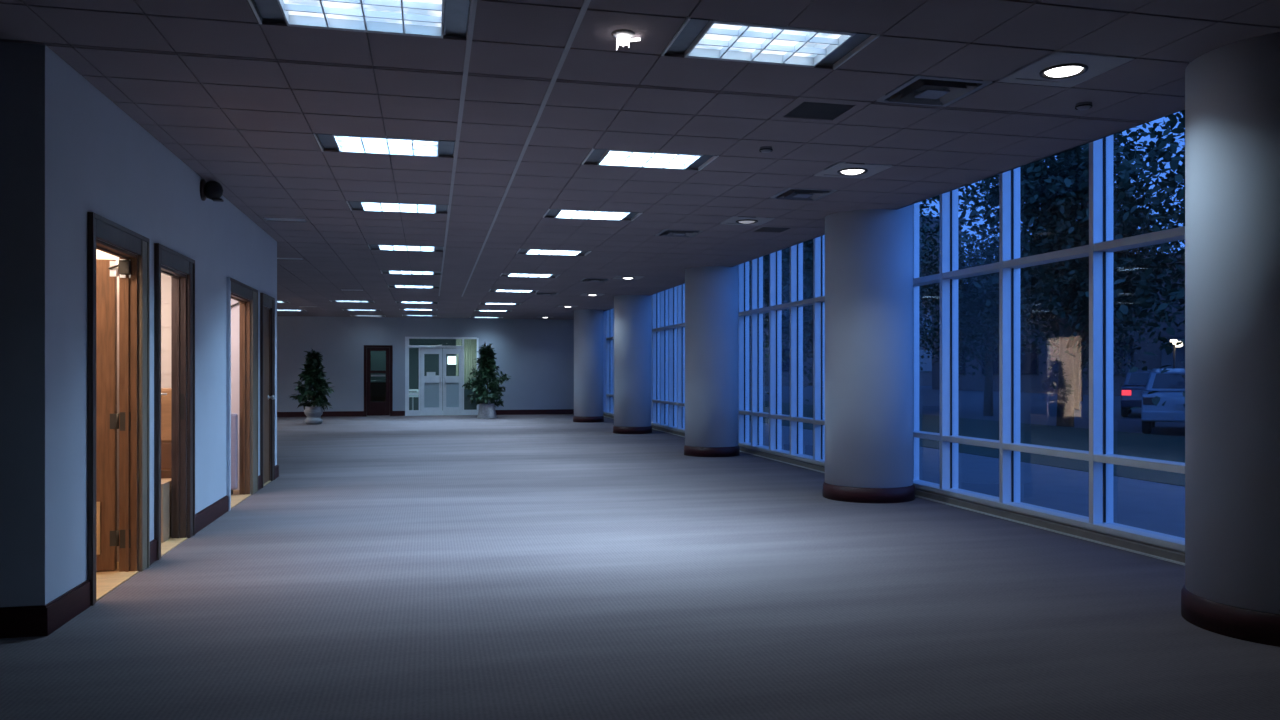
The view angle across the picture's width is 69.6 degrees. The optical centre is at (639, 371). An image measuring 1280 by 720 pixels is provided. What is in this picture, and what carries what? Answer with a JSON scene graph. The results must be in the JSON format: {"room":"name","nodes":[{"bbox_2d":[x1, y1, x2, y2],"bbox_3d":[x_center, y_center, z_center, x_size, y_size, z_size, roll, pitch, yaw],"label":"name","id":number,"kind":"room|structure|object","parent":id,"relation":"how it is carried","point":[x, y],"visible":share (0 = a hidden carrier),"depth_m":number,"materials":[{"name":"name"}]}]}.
{"room":"lobby","nodes":[
{"label":"lobby","id":0,"kind":"room"},
{"bbox_2d":[0,42,21,606],"bbox_3d":[-5.021,-0.410,4.123,4.045,3.420,0.100,0,0,-13],"label":"wall","id":1,"kind":"structure","parent":0,"point":[10,52],"depth_m":4.51,"materials":[{"name":"paint"}]},
{"bbox_2d":[0,605,43,638],"bbox_3d":[-4.959,1.226,4.077,4.145,0.148,0.018,0,0,-13],"label":"baseboard","id":2,"kind":"structure","parent":1,"relation":"attached to","point":[19,621],"depth_m":4.51,"materials":[{"name":"brown wood"}]},
{"bbox_2d":[22,43,276,605],"bbox_3d":[-3.776,-0.410,7.983,0.100,3.420,7.073,0,0,-13],"label":"wall","id":3,"kind":"structure","parent":0,"point":[82,153],"depth_m":4.98,"materials":[{"name":"white paint"}]},
{"bbox_2d":[87,212,149,605],"bbox_3d":[-3.620,0.205,5.523,0.950,2.190,1.060,0,0,-13],"label":"door","id":4,"kind":"structure","parent":3,"relation":"in","point":[132,421],"depth_m":5.96,"materials":[{"name":"brown wood"}]},
{"bbox_2d":[96,502,99,554],"bbox_3d":[-3.792,1.010,5.883,0.615,0.340,0.009,0,0,-13],"label":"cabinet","id":5,"kind":"object","parent":4,"relation":"attached to","point":[97,503],"depth_m":5.95,"materials":[{"name":"brown wood"}]},
{"bbox_2d":[43,464,278,635],"bbox_3d":[-3.719,1.226,7.997,0.018,0.148,7.109,0,0,-13],"label":"baseboard","id":6,"kind":"structure","parent":3,"relation":"attached to","point":[67,606],"depth_m":4.96,"materials":[{"name":"brown wood"}]},
{"bbox_2d":[154,243,194,559],"bbox_3d":[-3.502,0.205,6.827,0.140,2.190,1.010,0,0,-13],"label":"door","id":7,"kind":"structure","parent":3,"relation":"in","point":[182,285],"depth_m":7.15,"materials":[{"name":"brown wood"}]},
{"bbox_2d":[200,179,223,201],"bbox_3d":[-3.576,-1.520,7.697,0.164,0.180,0.160,0,0,-13],"label":"security camera","id":8,"kind":"object","parent":3,"relation":"attached to","point":[213,190],"visible":1,"depth_m":7.65,"materials":[{"name":"black plastic"}]},
{"bbox_2d":[226,277,257,510],"bbox_3d":[-4.066,0.205,9.298,0.140,2.190,1.460,0,0,-13],"label":"door","id":9,"kind":"structure","parent":3,"relation":"in","point":[248,309],"depth_m":9.71,"materials":[{"name":"brown wood"}]},
{"bbox_2d":[260,293,274,487],"bbox_3d":[-4.367,0.205,10.691,0.174,2.190,0.810,0,0,-13],"label":"door","id":10,"kind":"structure","parent":3,"relation":"in","point":[267,315],"depth_m":10.82,"materials":[{"name":"brown wood"}]},
{"bbox_2d":[161,273,170,387],"bbox_3d":[-5.188,0.030,7.997,2.643,2.540,0.058,0,0,-13],"label":"wall","id":11,"kind":"structure","parent":0,"point":[165,279],"depth_m":8.19,"materials":[{"name":"beige paint"}]},
{"bbox_2d":[96,249,238,562],"bbox_3d":[-5.153,-0.010,7.669,2.725,2.620,6.873,0,0,-13],"label":"wall","id":12,"kind":"structure","parent":0,"point":[99,254],"depth_m":10.08,"materials":[{"name":"beige paint"}]},
{"bbox_2d":[371,351,385,379],"bbox_3d":[-8.660,0.000,30.077,1.500,2.600,0.100,0,0,-13],"label":"wall","id":13,"kind":"structure","parent":0,"point":[378,358],"depth_m":30.05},
{"bbox_2d":[277,301,573,411],"bbox_3d":[-7.688,-0.410,27.232,13.130,3.420,0.120,0,0,-13],"label":"wall","id":14,"kind":"structure","parent":0,"point":[537,355],"depth_m":27.32,"materials":[{"name":"paint"}]},
{"bbox_2d":[364,345,392,415],"bbox_3d":[-7.731,0.255,27.176,0.820,2.090,0.090,0,0,-13],"label":"door","id":15,"kind":"structure","parent":14,"relation":"in","point":[370,408],"depth_m":27.16,"materials":[{"name":"brown wood"}]},
{"bbox_2d":[277,409,573,416],"bbox_3d":[-7.746,1.226,27.148,12.980,0.148,0.018,0,0,-13],"label":"baseboard","id":16,"kind":"structure","parent":14,"relation":"attached to","point":[547,411],"depth_m":27.29,"materials":[{"name":"brown wood"}]},
{"bbox_2d":[405,337,478,415],"bbox_3d":[-5.927,0.125,27.561,2.150,2.350,0.181,0,0,-13],"label":"door","id":17,"kind":"structure","parent":14,"relation":"in","point":[430,387],"depth_m":27.56,"materials":[{"name":"white metal"}]},
{"bbox_2d":[427,372,438,375],"bbox_3d":[-6.189,0.140,27.543,0.390,0.280,0.005,0,0,-13],"label":"notice sheet","id":18,"kind":"object","parent":17,"relation":"attached to","point":[428,373],"visible":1,"depth_m":27.53,"materials":[{"name":"white paper"}]},
{"bbox_2d":[409,339,476,410],"bbox_3d":[-6.313,0.000,29.341,2.750,2.600,3.380,0,0,-13],"label":"wall","id":19,"kind":"structure","parent":0,"point":[431,361],"depth_m":30.81,"materials":[{"name":"paint"}]},
{"bbox_2d":[447,356,455,364],"bbox_3d":[-6.304,-0.390,30.853,0.320,0.300,0.225,0,0,-13],"label":"lamp","id":20,"kind":"object","parent":19,"relation":"attached to","point":[451,360],"visible":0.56,"depth_m":30.75,"materials":[{"name":"white"}]},
{"bbox_2d":[456,339,476,388],"bbox_3d":[-5.564,-0.300,29.819,0.786,1.700,0.100,0,0,-13],"label":"curtain","id":21,"kind":"object","parent":19,"relation":"hanging from","point":[470,345],"visible":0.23,"depth_m":29.80,"materials":[{"name":"green fabric"}]},
{"bbox_2d":[603,311,605,413],"bbox_3d":[2.617,-0.410,11.521,0.270,3.420,35.300,0,0,-13],"label":"wall","id":22,"kind":"structure","parent":0,"point":[604,312],"depth_m":27.35,"materials":[{"name":"paint"}]},
{"bbox_2d":[603,295,651,421],"bbox_3d":[-0.366,-0.410,24.431,0.280,3.420,6.000,0,0,-13],"label":"window","id":23,"kind":"structure","parent":22,"relation":"in","point":[609,413],"depth_m":26.83,"materials":[{"name":"metal"}]},
{"bbox_2d":[651,284,684,436],"bbox_3d":[0.969,-0.410,18.582,0.280,3.420,6.000,0,0,-13],"label":"window","id":24,"kind":"structure","parent":22,"relation":"in","point":[668,306],"depth_m":19.85,"materials":[{"name":"metal"}]},
{"bbox_2d":[738,235,824,472],"bbox_3d":[2.271,-0.410,12.878,0.280,3.420,5.700,0,0,-13],"label":"window","id":25,"kind":"structure","parent":22,"relation":"in","point":[795,456],"depth_m":13.92,"materials":[{"name":"metal"}]},
{"bbox_2d":[913,135,1184,565],"bbox_3d":[3.445,-0.410,7.736,0.280,3.420,4.850,0,0,-13],"label":"window","id":26,"kind":"structure","parent":22,"relation":"in","point":[1099,527],"depth_m":8.18,"materials":[{"name":"metal"}]},
{"bbox_2d":[0,414,1279,719],"bbox_3d":[-3.792,1.348,10.007,13.060,0.104,35.200,0,0,-13],"label":"floor","id":27,"kind":"structure","parent":0,"point":[532,566],"depth_m":5.08,"materials":[{"name":"carpet"}]},
{"bbox_2d":[161,388,170,478],"bbox_3d":[-4.092,0.716,7.503,0.680,1.160,0.449,0,0,-13],"label":"storage cabinet","id":28,"kind":"object","parent":27,"relation":"on","point":[165,392],"visible":0.02,"depth_m":7.39,"materials":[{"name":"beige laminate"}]},
{"bbox_2d":[161,478,170,542],"bbox_3d":[-3.915,1.071,7.107,0.524,0.449,0.384,0,0,-13],"label":"cabinet","id":29,"kind":"object","parent":27,"relation":"on","point":[165,483],"visible":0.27,"depth_m":7.07,"materials":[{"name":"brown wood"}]},
{"bbox_2d":[231,414,237,494],"bbox_3d":[-4.489,0.866,9.602,0.540,0.860,0.280,0,0,-13],"label":"screen","id":30,"kind":"object","parent":27,"relation":"on","point":[234,417],"visible":0.23,"depth_m":9.63,"materials":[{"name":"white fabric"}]},
{"bbox_2d":[290,348,334,423],"bbox_3d":[-8.116,0.349,22.985,1.100,1.903,0.949,0,0,24],"label":"potted plant","id":31,"kind":"object","parent":27,"relation":"on","point":[313,376],"visible":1,"depth_m":22.84,"materials":[{"name":"green plant"}]},
{"bbox_2d":[462,343,510,418],"bbox_3d":[-4.344,0.208,25.995,1.303,2.184,1.364,0,0,-30],"label":"potted plant","id":32,"kind":"object","parent":27,"relation":"on","point":[487,364],"visible":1,"depth_m":25.81,"materials":[{"name":"green plant"}]},
{"bbox_2d":[573,293,603,421],"bbox_3d":[-1.348,-0.410,24.105,0.806,3.420,0.806,0,0,-13],"label":"round column","id":33,"kind":"structure","parent":27,"relation":"on","point":[588,323],"depth_m":23.77,"materials":[{"name":"white paint"}]},
{"bbox_2d":[613,276,651,433],"bbox_3d":[-0.159,-0.410,19.658,0.836,3.420,0.836,0,0,-13],"label":"round column","id":34,"kind":"structure","parent":27,"relation":"on","point":[632,313],"depth_m":19.31,"materials":[{"name":"white paint"}]},
{"bbox_2d":[684,265,739,456],"bbox_3d":[1.127,-0.410,14.474,0.876,3.420,0.876,0,0,-13],"label":"round column","id":35,"kind":"structure","parent":27,"relation":"on","point":[711,292],"depth_m":14.10,"materials":[{"name":"white paint"}]},
{"bbox_2d":[823,162,914,503],"bbox_3d":[2.373,-0.410,9.558,0.926,3.420,0.926,0,0,-13],"label":"round column","id":36,"kind":"structure","parent":27,"relation":"on","point":[869,252],"depth_m":9.17,"materials":[{"name":"white paint"}]},
{"bbox_2d":[1181,32,1279,646],"bbox_3d":[3.304,-0.410,4.713,0.916,3.420,0.916,0,0,-13],"label":"round column","id":37,"kind":"structure","parent":27,"relation":"on","point":[1231,588],"depth_m":4.51,"materials":[{"name":"white paint"}]},
{"bbox_2d":[0,0,1279,319],"bbox_3d":[-3.733,-1.956,10.020,13.580,0.689,35.600,0,0,-13],"label":"ceiling","id":38,"kind":"structure","parent":0,"point":[534,86],"depth_m":5.73,"materials":[{"name":"tile"}]},
{"bbox_2d":[258,215,311,223],"bbox_3d":[-3.760,-1.631,9.765,0.468,0.038,0.493,0,0,-13],"label":"ceiling vent","id":39,"kind":"object","parent":38,"relation":"in","point":[267,218],"visible":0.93,"depth_m":9.74,"materials":[{"name":"metal"}]},
{"bbox_2d":[277,309,305,310],"bbox_3d":[-9.238,-1.669,24.055,0.960,0.113,0.505,0,0,-13],"label":"ceiling light","id":40,"kind":"object","parent":38,"relation":"attached to","point":[277,309],"depth_m":24.25,"materials":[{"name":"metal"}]},
{"bbox_2d":[277,256,306,260],"bbox_3d":[-5.015,-1.631,13.105,0.468,0.038,0.493,0,0,-13],"label":"ceiling vent","id":41,"kind":"object","parent":38,"relation":"in","point":[282,258],"visible":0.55,"depth_m":13.09,"materials":[{"name":"metal"}]},
{"bbox_2d":[329,300,374,302],"bbox_3d":[-6.579,-1.669,21.036,0.960,0.113,0.505,0,0,-13],"label":"ceiling light","id":42,"kind":"object","parent":38,"relation":"attached to","point":[329,300],"depth_m":21.16,"materials":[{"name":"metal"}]},
{"bbox_2d":[248,0,470,40],"bbox_3d":[-1.242,-1.669,4.125,0.960,0.113,0.505,0,0,-13],"label":"ceiling light","id":43,"kind":"object","parent":38,"relation":"attached to","point":[420,18],"depth_m":4.27,"materials":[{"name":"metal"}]},
{"bbox_2d":[342,309,380,310],"bbox_3d":[-7.253,-1.669,23.990,0.960,0.113,0.505,0,0,-13],"label":"ceiling light","id":44,"kind":"object","parent":38,"relation":"attached to","point":[342,309],"depth_m":24.13,"materials":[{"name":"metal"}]},
{"bbox_2d":[351,315,385,316],"bbox_3d":[-7.815,-1.669,26.452,0.960,0.113,0.505,0,0,-13],"label":"ceiling light","id":45,"kind":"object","parent":38,"relation":"attached to","point":[351,315],"depth_m":26.46,"materials":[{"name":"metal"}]},
{"bbox_2d":[313,133,454,156],"bbox_3d":[-1.804,-1.669,6.586,0.960,0.113,0.505,0,0,-13],"label":"ceiling light","id":46,"kind":"object","parent":38,"relation":"attached to","point":[386,145],"depth_m":6.65,"materials":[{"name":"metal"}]},
{"bbox_2d":[346,201,447,213],"bbox_3d":[-2.366,-1.669,9.048,0.960,0.113,0.505,0,0,-13],"label":"ceiling light","id":47,"kind":"object","parent":38,"relation":"attached to","point":[367,206],"depth_m":9.12,"materials":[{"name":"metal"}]},
{"bbox_2d":[368,244,443,251],"bbox_3d":[-3.040,-1.669,12.002,0.960,0.113,0.505,0,0,-13],"label":"ceiling light","id":48,"kind":"object","parent":38,"relation":"attached to","point":[381,247],"depth_m":12.09,"materials":[{"name":"metal"}]},
{"bbox_2d":[380,270,440,274],"bbox_3d":[-3.714,-1.669,14.956,0.960,0.113,0.505,0,0,-13],"label":"ceiling light","id":49,"kind":"object","parent":38,"relation":"attached to","point":[382,271],"depth_m":15.06,"materials":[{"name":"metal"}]},
{"bbox_2d":[388,285,438,287],"bbox_3d":[-4.276,-1.669,17.418,0.960,0.113,0.505,0,0,-13],"label":"ceiling light","id":50,"kind":"object","parent":38,"relation":"attached to","point":[396,286],"depth_m":17.54,"materials":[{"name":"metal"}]},
{"bbox_2d":[395,301,437,303],"bbox_3d":[-5.175,-1.669,21.356,0.960,0.113,0.505,0,0,-13],"label":"ceiling light","id":51,"kind":"object","parent":38,"relation":"attached to","point":[395,301],"depth_m":21.49,"materials":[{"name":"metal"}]},
{"bbox_2d":[399,309,436,310],"bbox_3d":[-5.737,-1.669,23.818,0.960,0.113,0.505,0,0,-13],"label":"ceiling light","id":52,"kind":"object","parent":38,"relation":"attached to","point":[399,309],"depth_m":23.94,"materials":[{"name":"metal"}]},
{"bbox_2d":[479,310,511,311],"bbox_3d":[-3.865,-1.669,24.245,0.960,0.113,0.505,0,0,-13],"label":"ceiling light","id":53,"kind":"object","parent":38,"relation":"attached to","point":[479,310],"depth_m":24.34,"materials":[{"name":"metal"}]},
{"bbox_2d":[480,302,521,304],"bbox_3d":[-3.304,-1.669,21.784,0.960,0.113,0.505,0,0,-13],"label":"ceiling light","id":54,"kind":"object","parent":38,"relation":"attached to","point":[480,302],"depth_m":21.89,"materials":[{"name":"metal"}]},
{"bbox_2d":[489,289,538,291],"bbox_3d":[-2.517,-1.669,18.337,0.960,0.113,0.505,0,0,-13],"label":"ceiling light","id":55,"kind":"object","parent":38,"relation":"attached to","point":[495,290],"depth_m":18.43,"materials":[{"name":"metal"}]},
{"bbox_2d":[500,273,559,277],"bbox_3d":[-1.843,-1.669,15.383,0.960,0.113,0.505,0,0,-13],"label":"ceiling light","id":56,"kind":"object","parent":38,"relation":"attached to","point":[507,274],"depth_m":15.47,"materials":[{"name":"metal"}]},
{"bbox_2d":[534,291,558,294],"bbox_3d":[-1.927,-1.638,18.990,0.468,0.074,0.493,0,0,-13],"label":"ceiling vent","id":57,"kind":"object","parent":38,"relation":"in","point":[536,293],"visible":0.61,"depth_m":19.01,"materials":[{"name":"grey metal"}]},
{"bbox_2d":[516,249,590,255],"bbox_3d":[-1.168,-1.669,12.429,0.960,0.113,0.505,0,0,-13],"label":"ceiling light","id":58,"kind":"object","parent":38,"relation":"attached to","point":[527,251],"depth_m":12.50,"materials":[{"name":"metal"}]},
{"bbox_2d":[543,209,641,220],"bbox_3d":[-0.494,-1.669,9.475,0.960,0.113,0.505,0,0,-13],"label":"ceiling light","id":59,"kind":"object","parent":38,"relation":"attached to","point":[557,213],"depth_m":9.54,"materials":[{"name":"metal"}]},
{"bbox_2d":[581,293,604,295],"bbox_3d":[-0.991,-1.628,19.203,0.468,0.074,0.493,0,0,-13],"label":"recessed light","id":60,"kind":"object","parent":38,"relation":"in","point":[588,294],"visible":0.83,"depth_m":19.15,"materials":[{"name":"white"}]},
{"bbox_2d":[581,278,609,281],"bbox_3d":[-0.785,-1.638,16.143,0.468,0.074,0.493,0,0,-13],"label":"ceiling vent","id":61,"kind":"object","parent":38,"relation":"in","point":[583,279],"visible":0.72,"depth_m":16.10,"materials":[{"name":"grey metal"}]},
{"bbox_2d":[612,29,640,49],"bbox_3d":[-0.068,-1.577,4.391,0.132,0.075,0.110,0,0,8],"label":"ceiling spotlight","id":62,"kind":"object","parent":38,"relation":"attached to","point":[624,37],"visible":1,"depth_m":4.37,"materials":[{"name":"white plastic"}]},
{"bbox_2d":[613,276,642,279],"bbox_3d":[-0.205,-1.628,15.757,0.468,0.074,0.493,0,0,-13],"label":"recessed light","id":63,"kind":"object","parent":38,"relation":"in","point":[617,277],"visible":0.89,"depth_m":15.70,"materials":[{"name":"white"}]},
{"bbox_2d":[582,148,718,170],"bbox_3d":[0.068,-1.669,7.013,0.960,0.113,0.505,0,0,-13],"label":"ceiling light","id":64,"kind":"object","parent":38,"relation":"attached to","point":[603,157],"depth_m":7.08,"materials":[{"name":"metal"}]},
{"bbox_2d":[655,229,702,236],"bbox_3d":[0.451,-1.638,10.727,0.468,0.074,0.493,0,0,-13],"label":"ceiling vent","id":65,"kind":"object","parent":38,"relation":"in","point":[667,233],"visible":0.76,"depth_m":10.71,"materials":[{"name":"grey metal"}]},
{"bbox_2d":[720,216,775,225],"bbox_3d":[1.144,-1.628,9.849,0.468,0.074,0.493,0,0,-13],"label":"recessed light","id":66,"kind":"object","parent":38,"relation":"in","point":[738,220],"visible":0.96,"depth_m":9.80,"materials":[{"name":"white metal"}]},
{"bbox_2d":[759,146,772,152],"bbox_3d":[0.908,-1.599,6.628,0.094,0.032,0.094,0,0,-13],"label":"smoke detector","id":67,"kind":"object","parent":38,"relation":"attached to","point":[766,149],"visible":1,"depth_m":6.60,"materials":[{"name":"white plastic"}]},
{"bbox_2d":[661,16,879,69],"bbox_3d":[0.630,-1.669,4.552,0.960,0.113,0.505,0,0,-13],"label":"ceiling light","id":68,"kind":"object","parent":38,"relation":"attached to","point":[698,38],"depth_m":4.62,"materials":[{"name":"metal"}]},
{"bbox_2d":[746,225,798,233],"bbox_3d":[1.500,-1.632,10.448,0.468,0.036,0.493,0,0,-13],"label":"ceiling vent","id":69,"kind":"object","parent":38,"relation":"in","point":[759,229],"visible":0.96,"depth_m":10.44,"materials":[{"name":"metal"}]},
{"bbox_2d":[755,227,789,231],"bbox_3d":[1.500,-1.624,10.448,0.340,0.014,0.326,0,0,-13],"label":"grille","id":70,"kind":"object","parent":69,"relation":"attached to","point":[760,229],"depth_m":10.44,"materials":[{"name":"grey metal"}]},
{"bbox_2d":[770,188,837,200],"bbox_3d":[1.481,-1.638,8.372,0.468,0.074,0.493,0,0,-13],"label":"ceiling vent","id":71,"kind":"object","parent":38,"relation":"in","point":[789,193],"visible":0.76,"depth_m":8.35,"materials":[{"name":"grey metal"}]},
{"bbox_2d":[769,96,871,123],"bbox_3d":[1.107,-1.632,5.697,0.468,0.036,0.493,0,0,-13],"label":"ceiling vent","id":72,"kind":"object","parent":38,"relation":"in","point":[801,109],"visible":0.99,"depth_m":5.68,"materials":[{"name":"metal"}]},
{"bbox_2d":[785,102,854,119],"bbox_3d":[1.107,-1.624,5.697,0.340,0.014,0.326,0,0,-13],"label":"grille","id":73,"kind":"object","parent":72,"relation":"attached to","point":[801,110],"depth_m":5.70,"materials":[{"name":"grey metal"}]},
{"bbox_2d":[814,163,892,178],"bbox_3d":[1.706,-1.628,7.387,0.468,0.074,0.493,0,0,-13],"label":"recessed light","id":74,"kind":"object","parent":38,"relation":"in","point":[842,170],"visible":0.98,"depth_m":7.35,"materials":[{"name":"white"}]},
{"bbox_2d":[875,75,992,106],"bbox_3d":[1.687,-1.638,5.311,0.468,0.074,0.493,0,0,-13],"label":"ceiling vent","id":75,"kind":"object","parent":38,"relation":"in","point":[919,90],"visible":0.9,"depth_m":5.31,"materials":[{"name":"grey metal"}]},
{"bbox_2d":[998,52,1133,87],"bbox_3d":[2.268,-1.628,4.926,0.468,0.074,0.493,0,0,-13],"label":"recessed light","id":76,"kind":"object","parent":38,"relation":"in","point":[1058,69],"visible":1,"depth_m":4.89,"materials":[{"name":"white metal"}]},
{"bbox_2d":[1075,102,1091,109],"bbox_3d":[2.673,-1.599,5.544,0.094,0.032,0.094,0,0,-13],"label":"smoke detector","id":77,"kind":"object","parent":38,"relation":"attached to","point":[1083,105],"visible":1,"depth_m":5.52,"materials":[{"name":"white plastic"}]},
{"bbox_3d":[-6.288,1.340,29.234,2.750,0.080,3.400,0,0,-13],"label":"floor","id":78,"kind":"structure","parent":0,"visible":0},
{"bbox_2d":[409,389,417,409],"bbox_3d":[-7.027,0.920,28.450,0.340,0.760,0.240,0,0,-13],"label":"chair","id":79,"kind":"object","parent":78,"relation":"on","point":[410,390],"visible":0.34,"depth_m":28.38,"materials":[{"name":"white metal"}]},
{"bbox_3d":[-8.327,1.340,28.615,1.500,0.080,3.100,0,0,-13],"label":"floor","id":80,"kind":"structure","parent":0,"visible":0},
{"bbox_2d":[371,380,385,401],"bbox_3d":[-8.210,0.785,29.000,0.800,1.030,0.600,0,0,-13],"label":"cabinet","id":81,"kind":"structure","parent":80,"relation":"on","point":[378,387],"depth_m":28.78,"materials":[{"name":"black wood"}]},
{"label":"outside","id":82,"kind":"structure","parent":0,"visible":0},
{"bbox_2d":[749,421,1184,537],"bbox_3d":[-6.494,1.530,60.061,3.630,0.300,180.000,0,0,-13],"label":"path","id":83,"kind":"structure","parent":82,"point":[1147,505],"depth_m":10.99,"materials":[{"name":"concrete"}]},
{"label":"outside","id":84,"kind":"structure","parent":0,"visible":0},
{"bbox_2d":[749,400,1184,486],"bbox_3d":[-1.483,1.520,61.205,6.650,0.300,180.000,0,0,-13],"label":"lawn","id":85,"kind":"structure","parent":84,"point":[1151,446],"depth_m":17.88,"materials":[{"name":"green plant"}]},
{"bbox_2d":[749,249,812,350],"bbox_3d":[4.041,-3.787,40.450,8.610,10.385,10.596,0,0,20],"label":"street tree","id":86,"kind":"object","parent":85,"relation":"on","point":[766,258],"visible":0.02,"depth_m":38.53,"materials":[{"name":"green plant"}]},
{"bbox_2d":[749,196,968,411],"bbox_3d":[6.657,-2.867,30.991,9.048,8.770,10.644,0,0,-18],"label":"street tree","id":87,"kind":"object","parent":85,"relation":"on","point":[807,252],"visible":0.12,"depth_m":30.52,"materials":[{"name":"green plant"}]},
{"bbox_2d":[1030,110,1184,408],"bbox_3d":[12.110,-3.165,15.366,10.512,9.900,9.455,0,0,-24],"label":"street tree","id":88,"kind":"object","parent":85,"relation":"on","point":[1174,162],"visible":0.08,"depth_m":16.16,"materials":[{"name":"green plant"}]},
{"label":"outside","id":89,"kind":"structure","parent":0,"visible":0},
{"bbox_2d":[749,386,1184,436],"bbox_3d":[38.075,1.570,70.234,74.500,0.300,180.000,0,0,-13],"label":"road","id":90,"kind":"structure","parent":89,"point":[1035,408],"depth_m":35.80,"materials":[{"name":"grey asphalt"}]},
{"bbox_2d":[749,216,965,385],"bbox_3d":[8.997,-7.280,95.394,48.600,17.400,10.600,0,0,-13],"label":"building","id":91,"kind":"structure","parent":90,"relation":"on","point":[925,379],"depth_m":92.08,"materials":[{"name":"brick"}]},
{"bbox_2d":[763,194,994,387],"bbox_3d":[12.215,-5.471,45.362,14.546,13.754,11.356,0,0,1],"label":"street tree","id":92,"kind":"object","parent":90,"relation":"on","point":[930,238],"visible":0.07,"depth_m":44.33,"materials":[{"name":"green plant"}]},
{"bbox_2d":[919,262,936,372],"bbox_3d":[16.872,-4.373,62.224,8.379,11.560,8.054,0,0,-4],"label":"street tree","id":93,"kind":"object","parent":90,"relation":"on","point":[920,305],"visible":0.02,"depth_m":61.76,"materials":[{"name":"green plant"}]},
{"bbox_2d":[919,207,1058,415],"bbox_3d":[11.008,-2.064,29.553,5.027,6.936,4.832,0,0,40],"label":"street tree","id":94,"kind":"object","parent":90,"relation":"on","point":[974,324],"visible":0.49,"depth_m":29.02,"materials":[{"name":"green plant"}]},
{"bbox_2d":[921,111,1184,426],"bbox_3d":[10.912,-3.411,23.364,6.712,9.634,6.982,0,0,-7],"label":"street tree","id":95,"kind":"object","parent":90,"relation":"on","point":[1060,208],"visible":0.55,"depth_m":22.55,"materials":[{"name":"green plant"}]},
{"bbox_2d":[932,252,1184,395],"bbox_3d":[36.666,-2.555,37.090,8.600,7.950,80.600,0,0,-13],"label":"building","id":96,"kind":"structure","parent":90,"relation":"on","point":[1031,381],"depth_m":60.64,"materials":[{"name":"brick"}]},
{"bbox_2d":[938,160,1184,409],"bbox_3d":[16.851,-3.567,34.203,11.510,9.945,9.278,0,0,19],"label":"street tree","id":97,"kind":"object","parent":90,"relation":"on","point":[1082,338],"visible":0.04,"depth_m":34.20,"materials":[{"name":"green plant"}]},
{"bbox_2d":[1020,266,1166,400],"bbox_3d":[20.784,-2.902,44.908,9.107,8.611,7.110,0,0,44],"label":"street tree","id":98,"kind":"object","parent":90,"relation":"on","point":[1082,354],"visible":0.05,"depth_m":44.21,"materials":[{"name":"green plant"}]},
{"bbox_2d":[1121,369,1151,416],"bbox_3d":[16.649,0.670,29.817,1.760,1.500,4.332,0,0,30],"label":"parked car","id":99,"kind":"object","parent":90,"relation":"on","point":[1135,382],"visible":0.46,"depth_m":28.40,"materials":[{"name":"blue paint"}]},
{"bbox_2d":[1122,390,1130,394],"bbox_3d":[15.019,0.640,28.402,0.260,0.160,0.100,0,0,30],"label":"tail light","id":100,"kind":"object","parent":99,"relation":"attached to","point":[1124,392],"depth_m":28.36,"materials":[{"name":"red plastic"}]},
{"bbox_2d":[1140,124,1184,342],"bbox_3d":[19.367,-4.575,26.545,9.875,11.960,12.648,0,0,29],"label":"street tree","id":101,"kind":"object","parent":90,"relation":"on","point":[1155,340],"visible":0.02,"depth_m":25.78,"materials":[{"name":"green plant"}]},
{"bbox_2d":[1141,369,1184,433],"bbox_3d":[12.941,0.670,21.791,1.760,1.500,4.332,0,0,31],"label":"parked car","id":102,"kind":"object","parent":90,"relation":"on","point":[1170,384],"visible":0.41,"depth_m":20.34,"materials":[{"name":"paint"}]},
{"bbox_2d":[1143,397,1154,404],"bbox_3d":[11.298,0.640,20.393,0.260,0.160,0.100,0,0,31],"label":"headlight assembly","id":103,"kind":"object","parent":102,"relation":"attached to","point":[1146,400],"depth_m":20.37,"materials":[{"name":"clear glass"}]},
{"bbox_2d":[1170,339,1182,368],"bbox_3d":[18.430,0.140,31.683,0.619,2.561,0.280,0,0,-42],"label":"lamp","id":104,"kind":"object","parent":90,"relation":"on","point":[1174,341],"visible":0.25,"depth_m":31.66,"materials":[{"name":"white metal"}]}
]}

